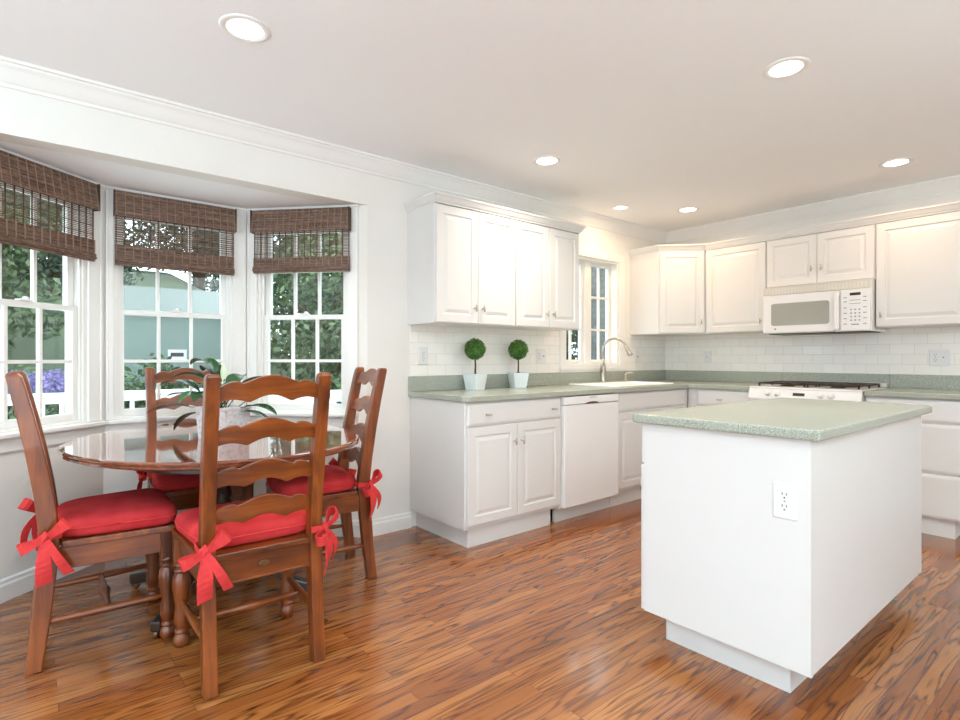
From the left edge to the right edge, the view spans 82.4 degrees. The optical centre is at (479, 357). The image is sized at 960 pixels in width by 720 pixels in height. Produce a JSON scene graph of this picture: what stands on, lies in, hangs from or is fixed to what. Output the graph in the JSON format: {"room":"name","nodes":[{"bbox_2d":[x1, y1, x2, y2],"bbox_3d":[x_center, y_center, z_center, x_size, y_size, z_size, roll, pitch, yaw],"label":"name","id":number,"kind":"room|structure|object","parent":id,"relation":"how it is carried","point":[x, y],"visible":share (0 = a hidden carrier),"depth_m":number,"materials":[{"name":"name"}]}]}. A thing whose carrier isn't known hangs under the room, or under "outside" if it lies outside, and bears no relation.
{"room":"kitchen","nodes":[
{"label":"kitchen","id":0,"kind":"room"},
{"bbox_2d":[0,421,102,579],"bbox_3d":[-2.279,0.084,2.673,0.120,2.114,0.990,0,0,11],"label":"wall","id":1,"kind":"structure","parent":0,"point":[72,480],"depth_m":2.66,"materials":[{"name":"paint"}]},
{"bbox_2d":[0,182,102,432],"bbox_3d":[-2.262,-0.302,2.700,0.144,1.306,0.798,0,0,11],"label":"window","id":2,"kind":"structure","parent":1,"relation":"in","point":[82,305],"depth_m":2.98,"materials":[{"name":"paint"}]},
{"bbox_2d":[0,150,99,261],"bbox_3d":[-2.170,-0.739,2.643,0.054,0.424,0.742,0,0,11],"label":"woven shade","id":3,"kind":"object","parent":2,"relation":"attached to","point":[17,171],"visible":1,"depth_m":2.72,"materials":[{"name":"brown wood"}]},
{"bbox_2d":[0,141,334,208],"bbox_3d":[-1.779,-1.033,3.152,2.266,0.120,0.589,0,0,-40],"label":"ceiling","id":4,"kind":"structure","parent":0,"point":[106,173],"depth_m":3.06,"materials":[{"name":"paint"}]},
{"bbox_2d":[103,192,246,515],"bbox_3d":[-1.874,0.084,3.404,0.859,2.114,0.120,0,0,-40],"label":"wall","id":5,"kind":"structure","parent":0,"point":[114,480],"depth_m":3.15,"materials":[{"name":"paint"}]},
{"bbox_2d":[105,189,245,419],"bbox_3d":[-1.867,-0.302,3.394,0.763,1.306,0.144,0,0,-40],"label":"window","id":6,"kind":"structure","parent":5,"relation":"in","point":[114,312],"depth_m":3.33,"materials":[{"name":"paint"}]},
{"bbox_2d":[113,189,236,275],"bbox_3d":[-1.817,-0.739,3.304,0.653,0.424,0.054,0,0,-40],"label":"woven shade","id":7,"kind":"object","parent":6,"relation":"attached to","point":[125,204],"visible":1,"depth_m":3.29,"materials":[{"name":"brown wood"}]},
{"bbox_2d":[0,416,358,454],"bbox_3d":[-1.713,0.413,3.077,1.987,0.075,0.589,0,0,-40],"label":"trim","id":8,"kind":"structure","parent":5,"relation":"attached to","point":[11,445],"depth_m":2.99,"materials":[{"name":"paint"}]},
{"bbox_2d":[0,412,358,439],"bbox_3d":[-1.705,0.364,3.066,1.987,0.023,0.616,0,0,-40],"label":"trim","id":9,"kind":"structure","parent":5,"relation":"attached to","point":[15,434],"depth_m":3.13,"materials":[{"name":"paint"}]},
{"bbox_2d":[0,148,358,214],"bbox_3d":[-1.712,-0.956,3.075,1.987,0.035,0.593,0,0,-40],"label":"trim","id":10,"kind":"structure","parent":5,"relation":"attached to","point":[104,187],"depth_m":3.32,"materials":[{"name":"paint"}]},
{"bbox_2d":[194,404,251,439],"bbox_3d":[-1.228,0.308,2.621,0.180,0.155,0.180,0,0,30],"label":"pot","id":11,"kind":"object","parent":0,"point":[230,414],"depth_m":2.58,"materials":[{"name":"white ceramic"}]},
{"bbox_2d":[254,205,366,519],"bbox_3d":[-1.139,0.084,3.610,0.865,2.114,0.120,0,0,8],"label":"wall","id":12,"kind":"structure","parent":0,"point":[260,485],"depth_m":3.50,"materials":[{"name":"paint"}]},
{"bbox_2d":[247,207,358,412],"bbox_3d":[-1.141,-0.302,3.598,0.753,1.306,0.144,0,0,8],"label":"window","id":13,"kind":"structure","parent":12,"relation":"in","point":[259,286],"depth_m":3.58,"materials":[{"name":"paint"}]},
{"bbox_2d":[250,206,350,273],"bbox_3d":[-1.147,-0.749,3.497,0.662,0.404,0.054,0,0,8],"label":"woven shade","id":14,"kind":"object","parent":13,"relation":"attached to","point":[333,218],"visible":1,"depth_m":3.49,"materials":[{"name":"brown wood"}]},
{"bbox_2d":[0,86,664,526],"bbox_3d":[-1.169,-0.066,3.195,8.120,2.414,0.120,0,0,-40],"label":"wall","id":15,"kind":"structure","parent":0,"point":[26,119],"depth_m":3.34,"materials":[{"name":"paint"}]},
{"bbox_2d":[0,512,410,603],"bbox_3d":[-2.555,1.088,2.358,4.917,0.105,0.626,0,0,-40],"label":"baseboard","id":16,"kind":"structure","parent":15,"relation":"attached to","point":[20,583],"depth_m":2.96,"materials":[{"name":"paint"}]},
{"bbox_2d":[418,348,427,364],"bbox_3d":[-0.389,-0.011,3.744,0.076,0.118,0.009,0,0,-40],"label":"wall outlet","id":17,"kind":"object","parent":15,"relation":"attached to","point":[422,352],"visible":1,"depth_m":3.74,"materials":[{"name":"plastic"}]},
{"bbox_2d":[408,203,514,327],"bbox_3d":[-0.106,-0.599,3.760,0.687,0.755,0.360,0,0,-40],"label":"upper cabinet","id":18,"kind":"object","parent":15,"relation":"attached to","point":[461,262],"visible":1,"depth_m":3.60,"materials":[{"name":"white wood"}]},
{"bbox_2d":[403,191,585,233],"bbox_3d":[0.161,-1.004,3.977,1.447,0.055,0.364,0,0,-40],"label":"trim","id":19,"kind":"structure","parent":18,"relation":"on","point":[434,196],"depth_m":3.68,"materials":[{"name":"white wood"}]},
{"bbox_2d":[0,56,959,243],"bbox_3d":[0.478,-1.224,1.105,8.000,0.098,5.200,0,0,-40],"label":"trim","id":20,"kind":"structure","parent":15,"relation":"attached to","point":[18,75],"depth_m":3.41,"materials":[{"name":"paint"}]},
{"bbox_2d":[489,220,578,330],"bbox_3d":[0.424,-0.599,4.197,0.688,0.755,0.360,0,0,-40],"label":"upper cabinet","id":21,"kind":"object","parent":15,"relation":"attached to","point":[546,259],"visible":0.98,"depth_m":4.05,"materials":[{"name":"white wood"}]},
{"bbox_2d":[410,325,664,375],"bbox_3d":[0.717,-0.051,4.669,3.077,0.350,0.008,0,0,-40],"label":"backsplash","id":22,"kind":"structure","parent":15,"relation":"attached to","point":[445,345],"depth_m":4.16,"materials":[{"name":"white tile"}]},
{"bbox_2d":[536,349,545,363],"bbox_3d":[0.502,-0.011,4.476,0.118,0.118,0.016,0,0,-40],"label":"wall outlet","id":23,"kind":"object","parent":15,"relation":"attached to","point":[540,353],"visible":1,"depth_m":4.47,"materials":[{"name":"plastic"}]},
{"bbox_2d":[559,247,626,372],"bbox_3d":[0.985,-0.422,4.951,0.920,1.094,0.155,0,0,-40],"label":"window","id":24,"kind":"structure","parent":15,"relation":"in","point":[614,298],"depth_m":5.08,"materials":[{"name":"paint"}]},
{"bbox_2d":[635,351,639,362],"bbox_3d":[1.532,-0.008,5.326,0.076,0.118,0.016,0,0,-40],"label":"wall switch","id":25,"kind":"object","parent":15,"relation":"attached to","point":[637,353],"visible":1,"depth_m":5.33,"materials":[{"name":"plastic"}]},
{"bbox_2d":[463,373,486,389],"bbox_3d":[-0.035,0.168,3.885,0.126,0.115,0.126,0,0,38],"label":"pot","id":26,"kind":"object","parent":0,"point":[473,381],"depth_m":3.85,"materials":[{"name":"white ceramic"}]},
{"bbox_2d":[0,0,959,231],"bbox_3d":[0.478,-1.323,1.105,8.240,0.100,5.440,0,0,-40],"label":"ceiling","id":27,"kind":"structure","parent":0,"point":[655,108],"depth_m":2.55,"materials":[{"name":"paint"}]},
{"bbox_2d":[218,13,270,42],"bbox_3d":[-0.908,-1.270,2.118,0.186,0.006,0.186,0,0,-40],"label":"recessed light","id":28,"kind":"object","parent":27,"relation":"in","point":[241,27],"visible":1,"depth_m":2.11,"materials":[{"name":"paint"}]},
{"bbox_2d":[533,155,561,165],"bbox_3d":[0.432,-1.270,3.534,0.186,0.006,0.186,0,0,-40],"label":"recessed light","id":29,"kind":"object","parent":27,"relation":"in","point":[546,160],"visible":1,"depth_m":3.52,"materials":[{"name":"paint"}]},
{"bbox_2d":[612,205,629,209],"bbox_3d":[1.190,-1.270,4.638,0.149,0.006,0.149,0,0,-40],"label":"recessed light","id":30,"kind":"object","parent":27,"relation":"in","point":[618,207],"visible":1,"depth_m":4.62,"materials":[{"name":"paint"}]},
{"bbox_2d":[676,207,699,212],"bbox_3d":[1.784,-1.270,4.701,0.186,0.006,0.186,0,0,-40],"label":"recessed light","id":31,"kind":"object","parent":27,"relation":"in","point":[684,209],"visible":1,"depth_m":4.68,"materials":[{"name":"paint"}]},
{"bbox_2d":[762,56,810,78],"bbox_3d":[1.344,-1.270,2.406,0.186,0.006,0.186,0,0,-40],"label":"recessed light","id":32,"kind":"object","parent":27,"relation":"in","point":[790,66],"visible":1,"depth_m":2.39,"materials":[{"name":"paint"}]},
{"bbox_2d":[878,157,913,167],"bbox_3d":[2.710,-1.270,3.570,0.186,0.006,0.186,0,0,-40],"label":"recessed light","id":33,"kind":"object","parent":27,"relation":"in","point":[896,162],"visible":1,"depth_m":3.56,"materials":[{"name":"paint"}]},
{"bbox_2d":[0,499,959,719],"bbox_3d":[0.284,1.166,1.341,8.000,0.050,5.810,0,0,-40],"label":"floor","id":34,"kind":"structure","parent":0,"point":[550,622],"depth_m":2.14,"materials":[{"name":"red wood"}]},
{"bbox_2d":[5,371,175,675],"bbox_3d":[-1.588,0.597,2.256,0.539,1.087,0.484,0,0,-38],"label":"dining chair","id":35,"kind":"object","parent":34,"relation":"on","point":[155,542],"visible":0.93,"depth_m":2.07,"materials":[{"name":"brown wood"}]},
{"bbox_2d":[16,488,177,587],"bbox_3d":[-1.582,0.702,2.273,0.528,0.244,0.564,0,0,-38],"label":"seat cushion","id":36,"kind":"object","parent":35,"relation":"on","point":[145,507],"visible":0.94,"depth_m":2.15,"materials":[{"name":"red fabric"}]},
{"bbox_2d":[144,367,253,583],"bbox_3d":[-1.605,0.597,3.094,0.484,1.087,0.539,0,0,-40],"label":"dining chair","id":37,"kind":"object","parent":34,"relation":"on","point":[183,499],"visible":0.21,"depth_m":3.12,"materials":[{"name":"brown wood"}]},
{"bbox_2d":[136,471,199,490],"bbox_3d":[-1.589,0.702,3.088,0.564,0.244,0.528,0,0,-40],"label":"seat cushion","id":38,"kind":"object","parent":37,"relation":"on","point":[164,482],"visible":0.31,"depth_m":2.81,"materials":[{"name":"red fabric"}]},
{"bbox_2d":[58,422,358,637],"bbox_3d":[-1.269,0.763,2.671,1.456,0.754,1.236,0,0,38],"label":"dining table","id":39,"kind":"object","parent":34,"relation":"on","point":[162,449],"visible":0.48,"depth_m":2.33,"materials":[{"name":"brown wood"}]},
{"bbox_2d":[147,358,276,439],"bbox_3d":[-1.225,0.193,2.640,0.570,0.386,0.470,0,0,30],"label":"peace lily","id":40,"kind":"object","parent":39,"relation":"on","point":[230,414],"visible":0.53,"depth_m":2.61,"materials":[{"name":"plant"}]},
{"bbox_2d":[172,372,331,700],"bbox_3d":[-0.877,0.597,2.113,0.484,1.087,0.539,0,0,-37],"label":"dining chair","id":41,"kind":"object","parent":34,"relation":"on","point":[285,554],"visible":0.88,"depth_m":1.97,"materials":[{"name":"brown wood"}]},
{"bbox_2d":[174,496,338,605],"bbox_3d":[-0.883,0.702,2.127,0.574,0.244,0.530,0,0,-37],"label":"seat cushion","id":42,"kind":"object","parent":41,"relation":"on","point":[266,526],"visible":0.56,"depth_m":2.00,"materials":[{"name":"red fabric"}]},
{"bbox_2d":[266,367,386,592],"bbox_3d":[-0.824,0.597,2.925,0.539,1.087,0.484,0,0,-30],"label":"dining chair","id":43,"kind":"object","parent":34,"relation":"on","point":[347,502],"visible":0.53,"depth_m":2.84,"materials":[{"name":"brown wood"}]},
{"bbox_2d":[266,458,381,519],"bbox_3d":[-0.832,0.702,2.910,0.528,0.244,0.564,0,0,-30],"label":"seat cushion","id":44,"kind":"object","parent":43,"relation":"on","point":[336,478],"visible":0.69,"depth_m":2.77,"materials":[{"name":"red fabric"}]},
{"bbox_2d":[410,397,560,547],"bbox_3d":[0.054,0.702,3.706,0.830,0.877,0.644,0,0,-40],"label":"base cabinet","id":45,"kind":"object","parent":34,"relation":"on","point":[487,471],"visible":0.94,"depth_m":3.45,"materials":[{"name":"white wood"}]},
{"bbox_2d":[408,370,781,401],"bbox_3d":[1.077,0.193,4.225,3.099,0.138,1.147,0,0,-40],"label":"countertop","id":46,"kind":"structure","parent":45,"relation":"on","point":[539,385],"depth_m":4.33,"materials":[{"name":"green stone"}]},
{"bbox_2d":[463,338,486,389],"bbox_3d":[-0.033,0.040,3.885,0.158,0.371,0.164,0,0,38],"label":"topiary","id":47,"kind":"object","parent":46,"relation":"on","point":[475,350],"visible":1,"depth_m":3.84,"materials":[{"name":"plant"}]},
{"bbox_2d":[508,339,528,387],"bbox_3d":[0.290,0.040,4.152,0.164,0.371,0.158,0,0,-20],"label":"topiary","id":48,"kind":"object","parent":46,"relation":"on","point":[518,350],"visible":1,"depth_m":4.11,"materials":[{"name":"green plant"}]},
{"bbox_2d":[508,372,528,387],"bbox_3d":[0.289,0.168,4.153,0.126,0.115,0.126,0,0,-20],"label":"pot","id":49,"kind":"object","parent":46,"relation":"on","point":[516,379],"depth_m":4.11,"materials":[{"name":"white ceramic"}]},
{"bbox_2d":[599,337,632,381],"bbox_3d":[1.176,0.016,4.768,0.296,0.397,0.096,0,0,32],"label":"faucet","id":50,"kind":"object","parent":46,"relation":"on","point":[629,353],"visible":0.98,"depth_m":4.82,"materials":[{"name":"silver metal"}]},
{"bbox_2d":[569,381,673,386],"bbox_3d":[1.212,0.305,4.677,0.844,0.182,0.487,0,0,-40],"label":"sink","id":51,"kind":"object","parent":46,"relation":"in","point":[612,383],"visible":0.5,"depth_m":4.76,"materials":[{"name":"ceramic"}]},
{"bbox_2d":[623,372,633,380],"bbox_3d":[1.366,0.171,5.040,0.097,0.087,0.040,0,0,31],"label":"soap dispenser","id":52,"kind":"object","parent":51,"relation":"on","point":[625,374],"visible":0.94,"depth_m":5.04,"materials":[{"name":"silver metal"}]},
{"bbox_2d":[552,393,617,521],"bbox_3d":[0.612,0.705,4.165,0.610,0.872,0.622,0,0,-40],"label":"dishwasher","id":53,"kind":"object","parent":34,"relation":"on","point":[589,423],"visible":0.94,"depth_m":3.91,"materials":[{"name":"white metal"}]},
{"bbox_2d":[610,388,686,506],"bbox_3d":[1.250,0.702,4.694,1.042,0.877,0.644,0,0,-40],"label":"base cabinet","id":54,"kind":"object","parent":34,"relation":"on","point":[629,403],"visible":0.29,"depth_m":4.29,"materials":[{"name":"white wood"}]},
{"bbox_2d":[688,388,749,407],"bbox_3d":[2.213,0.702,4.777,0.644,0.877,0.550,0,0,-40],"label":"base cabinet","id":55,"kind":"object","parent":34,"relation":"on","point":[697,397],"visible":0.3,"depth_m":4.62,"materials":[{"name":"white wood"}]},
{"bbox_2d":[640,415,921,692],"bbox_3d":[1.373,0.702,2.441,1.373,0.877,0.666,0,0,-40],"label":"kitchen island","id":56,"kind":"object","parent":34,"relation":"on","point":[756,593],"visible":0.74,"depth_m":1.98,"materials":[{"name":"white wood"}]},
{"bbox_2d":[633,397,932,441],"bbox_3d":[1.389,0.244,2.422,1.434,0.036,0.686,0,0,-40],"label":"island countertop","id":57,"kind":"structure","parent":56,"relation":"on","point":[817,420],"depth_m":2.15,"materials":[{"name":"green stone"}]},
{"bbox_2d":[773,481,797,520],"bbox_3d":[1.003,0.472,1.804,0.009,0.118,0.076,0,0,-40],"label":"wall outlet","id":58,"kind":"object","parent":56,"relation":"attached to","point":[785,495],"visible":1,"depth_m":1.80,"materials":[{"name":"plastic"}]},
{"bbox_2d":[779,503,789,511],"bbox_3d":[1.002,0.491,1.802,0.004,0.027,0.033,0,0,-40],"label":"socket","id":59,"kind":"object","parent":58,"relation":"attached to","point":[783,507],"depth_m":1.80,"materials":[{"name":"plastic"}]},
{"bbox_2d":[779,491,789,499],"bbox_3d":[1.002,0.452,1.802,0.004,0.027,0.033,0,0,-40],"label":"socket","id":60,"kind":"object","parent":58,"relation":"attached to","point":[783,495],"depth_m":1.80,"materials":[{"name":"plastic"}]},
{"bbox_2d":[748,380,888,401],"bbox_3d":[2.604,0.637,4.242,0.717,0.888,0.762,0,0,-40],"label":"range","id":61,"kind":"object","parent":34,"relation":"on","point":[824,390],"visible":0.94,"depth_m":4.11,"materials":[{"name":"metal"}]},
{"bbox_2d":[749,384,888,391],"bbox_3d":[2.622,0.230,4.257,0.630,0.015,0.762,0,0,-40],"label":"cooktop","id":62,"kind":"object","parent":61,"relation":"in","point":[773,387],"depth_m":4.12,"materials":[{"name":"white metal"}]},
{"bbox_2d":[866,396,959,538],"bbox_3d":[3.057,0.702,3.779,0.613,0.877,0.519,0,0,-40],"label":"base cabinet","id":63,"kind":"object","parent":34,"relation":"on","point":[941,427],"visible":0.27,"depth_m":3.48,"materials":[{"name":"white wood"}]},
{"bbox_2d":[782,372,959,399],"bbox_3d":[2.809,0.193,4.064,0.633,0.138,1.305,0,0,-40],"label":"countertop","id":64,"kind":"structure","parent":63,"relation":"on","point":[945,387],"depth_m":4.01,"materials":[{"name":"green stone"}]},
{"bbox_2d":[591,267,604,359],"bbox_3d":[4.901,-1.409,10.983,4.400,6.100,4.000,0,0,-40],"label":"window pane","id":65,"kind":"object","parent":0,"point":[593,269],"visible":0.02,"depth_m":10.96,"materials":[{"name":"clear glass"}]},
{"bbox_2d":[665,191,959,407],"bbox_3d":[3.609,-0.066,3.691,0.120,2.414,5.200,0,0,-40],"label":"wall","id":66,"kind":"structure","parent":0,"point":[950,197],"depth_m":4.48,"materials":[{"name":"paint"}]},
{"bbox_2d":[630,251,720,335],"bbox_3d":[1.868,-0.599,5.229,0.602,0.755,0.606,0,0,-40],"label":"upper cabinet","id":67,"kind":"object","parent":66,"relation":"attached to","point":[668,289],"visible":0.93,"depth_m":5.01,"materials":[{"name":"white wood"}]},
{"bbox_2d":[628,201,959,255],"bbox_3d":[2.391,-1.004,4.490,2.461,0.055,0.299,0,0,43],"label":"trim","id":68,"kind":"structure","parent":67,"relation":"on","point":[951,206],"depth_m":4.29,"materials":[{"name":"white wood"}]},
{"bbox_2d":[704,351,710,362],"bbox_3d":[2.192,-0.008,5.287,0.016,0.118,0.076,0,0,-40],"label":"wall switch","id":69,"kind":"object","parent":66,"relation":"attached to","point":[707,354],"visible":1,"depth_m":5.29,"materials":[{"name":"plastic"}]},
{"bbox_2d":[706,241,766,334],"bbox_3d":[2.325,-0.599,4.873,0.350,0.755,0.538,0,0,-40],"label":"upper cabinet","id":70,"kind":"object","parent":66,"relation":"attached to","point":[736,276],"visible":0.8,"depth_m":4.76,"materials":[{"name":"white wood"}]},
{"bbox_2d":[665,326,959,374],"bbox_3d":[2.681,-0.051,4.714,0.008,0.349,2.440,0,0,-40],"label":"backsplash","id":71,"kind":"structure","parent":66,"relation":"attached to","point":[902,350],"depth_m":4.52,"materials":[{"name":"white tile"}]},
{"bbox_2d":[767,224,875,287],"bbox_3d":[2.740,-0.775,4.371,0.350,0.402,0.762,0,0,-40],"label":"upper cabinet","id":72,"kind":"object","parent":66,"relation":"attached to","point":[849,254],"visible":0.85,"depth_m":4.24,"materials":[{"name":"white wood"}]},
{"bbox_2d":[763,279,886,335],"bbox_3d":[2.708,-0.381,4.344,0.433,0.380,0.750,0,0,-40],"label":"microwave","id":73,"kind":"object","parent":72,"relation":"attached to","point":[843,307],"visible":1,"depth_m":4.19,"materials":[{"name":"plastic"}]},
{"bbox_2d":[876,211,959,328],"bbox_3d":[3.154,-0.599,3.869,0.350,0.755,0.537,0,0,-40],"label":"upper cabinet","id":74,"kind":"object","parent":66,"relation":"attached to","point":[918,259],"visible":1,"depth_m":3.79,"materials":[{"name":"white wood"}]},
{"bbox_2d":[929,349,949,365],"bbox_3d":[3.303,-0.001,3.941,0.016,0.118,0.118,0,0,-40],"label":"wall outlet","id":75,"kind":"object","parent":66,"relation":"attached to","point":[941,357],"visible":1,"depth_m":3.94,"materials":[{"name":"plastic"}]},
{"label":"outside","id":76,"kind":"structure","parent":0,"visible":0},
{"bbox_3d":[-4.108,1.231,3.400,5.850,0.060,2.660,0,0,-40],"label":"floor","id":77,"kind":"structure","parent":76,"visible":0},
{"bbox_2d":[8,388,202,415],"bbox_3d":[-4.544,0.726,4.675,4.800,0.950,0.100,0,0,-40],"label":"deck railing","id":78,"kind":"object","parent":77,"relation":"on","point":[133,395],"visible":0.06,"depth_m":5.47,"materials":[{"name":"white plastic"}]},
{"bbox_2d":[270,390,340,403],"bbox_3d":[-1.850,0.726,5.181,0.100,0.950,2.450,0,0,-40],"label":"deck railing","id":79,"kind":"object","parent":77,"relation":"on","point":[335,395],"visible":0.09,"depth_m":4.65,"materials":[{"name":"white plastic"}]},
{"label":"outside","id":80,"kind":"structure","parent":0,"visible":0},
{"bbox_2d":[5,263,314,419],"bbox_3d":[-10.715,-0.459,17.800,56.000,4.100,33.200,0,0,-40],"label":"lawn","id":81,"kind":"structure","parent":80,"point":[54,347],"depth_m":9.85,"materials":[{"name":"green plant"}]},
{"bbox_2d":[2,190,64,351],"bbox_3d":[-7.804,-1.665,8.248,3.176,5.226,3.153,0,0,39],"label":"maple tree","id":82,"kind":"object","parent":81,"relation":"on","point":[8,284],"visible":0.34,"depth_m":8.64,"materials":[{"name":"green plant"}]},
{"bbox_2d":[8,364,64,419],"bbox_3d":[-4.944,0.864,5.948,1.586,1.836,1.644,0,0,-40],"label":"flowering shrub","id":83,"kind":"object","parent":81,"relation":"on","point":[55,385],"visible":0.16,"depth_m":5.84,"materials":[{"name":"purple plant"}]},
{"bbox_2d":[2,189,150,297],"bbox_3d":[-8.764,-4.095,11.373,3.252,6.727,3.265,0,0,-36],"label":"evergreen tree","id":84,"kind":"object","parent":81,"relation":"on","point":[52,264],"visible":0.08,"depth_m":11.08,"materials":[{"name":"green plant"}]},
{"bbox_2d":[124,366,168,408],"bbox_3d":[-4.518,0.891,7.241,1.168,1.619,1.236,0,0,-40],"label":"shrub","id":85,"kind":"object","parent":81,"relation":"on","point":[138,404],"visible":0.06,"depth_m":6.98,"materials":[{"name":"green plant"}]},
{"bbox_2d":[137,353,202,400],"bbox_3d":[-4.840,0.605,8.656,0.993,1.376,1.050,0,0,-21],"label":"shrub","id":86,"kind":"object","parent":81,"relation":"on","point":[178,385],"visible":0.12,"depth_m":8.46,"materials":[{"name":"green plant"}]},
{"bbox_2d":[123,285,220,384],"bbox_3d":[-6.092,0.041,10.711,1.900,2.800,2.220,0,0,-40],"label":"garden shed","id":87,"kind":"object","parent":81,"relation":"on","point":[140,332],"visible":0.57,"depth_m":9.96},
{"bbox_2d":[125,222,218,290],"bbox_3d":[-7.834,-5.355,15.240,3.628,7.474,3.614,0,0,23],"label":"evergreen tree","id":88,"kind":"object","parent":81,"relation":"on","point":[198,278],"visible":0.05,"depth_m":14.73,"materials":[{"name":"green plant"}]},
{"bbox_2d":[187,253,274,333],"bbox_3d":[-9.473,-2.897,20.369,3.628,7.474,3.614,0,0,11],"label":"evergreen tree","id":89,"kind":"object","parent":81,"relation":"on","point":[214,282],"visible":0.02,"depth_m":19.64,"materials":[{"name":"green plant"}]},
{"bbox_2d":[273,235,337,388],"bbox_3d":[-4.455,-1.917,17.602,4.802,7.464,4.672,0,0,38],"label":"leafy tree","id":90,"kind":"object","parent":81,"relation":"on","point":[290,235],"visible":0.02,"depth_m":16.91,"materials":[{"name":"green plant"}]},
{"bbox_2d":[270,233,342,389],"bbox_3d":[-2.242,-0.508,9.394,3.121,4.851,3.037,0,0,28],"label":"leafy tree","id":91,"kind":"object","parent":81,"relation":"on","point":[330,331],"visible":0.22,"depth_m":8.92,"materials":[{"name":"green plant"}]},
{"bbox_2d":[330,370,340,389],"bbox_3d":[-2.241,0.980,7.676,1.168,1.619,1.236,0,0,21],"label":"shrub","id":92,"kind":"object","parent":81,"relation":"on","point":[337,383],"visible":0.02,"depth_m":7.65,"materials":[{"name":"green plant"}]},
{"bbox_2d":[566,330,577,359],"bbox_3d":[2.231,-0.632,13.821,3.309,5.287,3.401,0,0,-40],"label":"leafy tree","id":93,"kind":"object","parent":81,"relation":"on","point":[574,332],"visible":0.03,"depth_m":13.17,"materials":[{"name":"green plant"}]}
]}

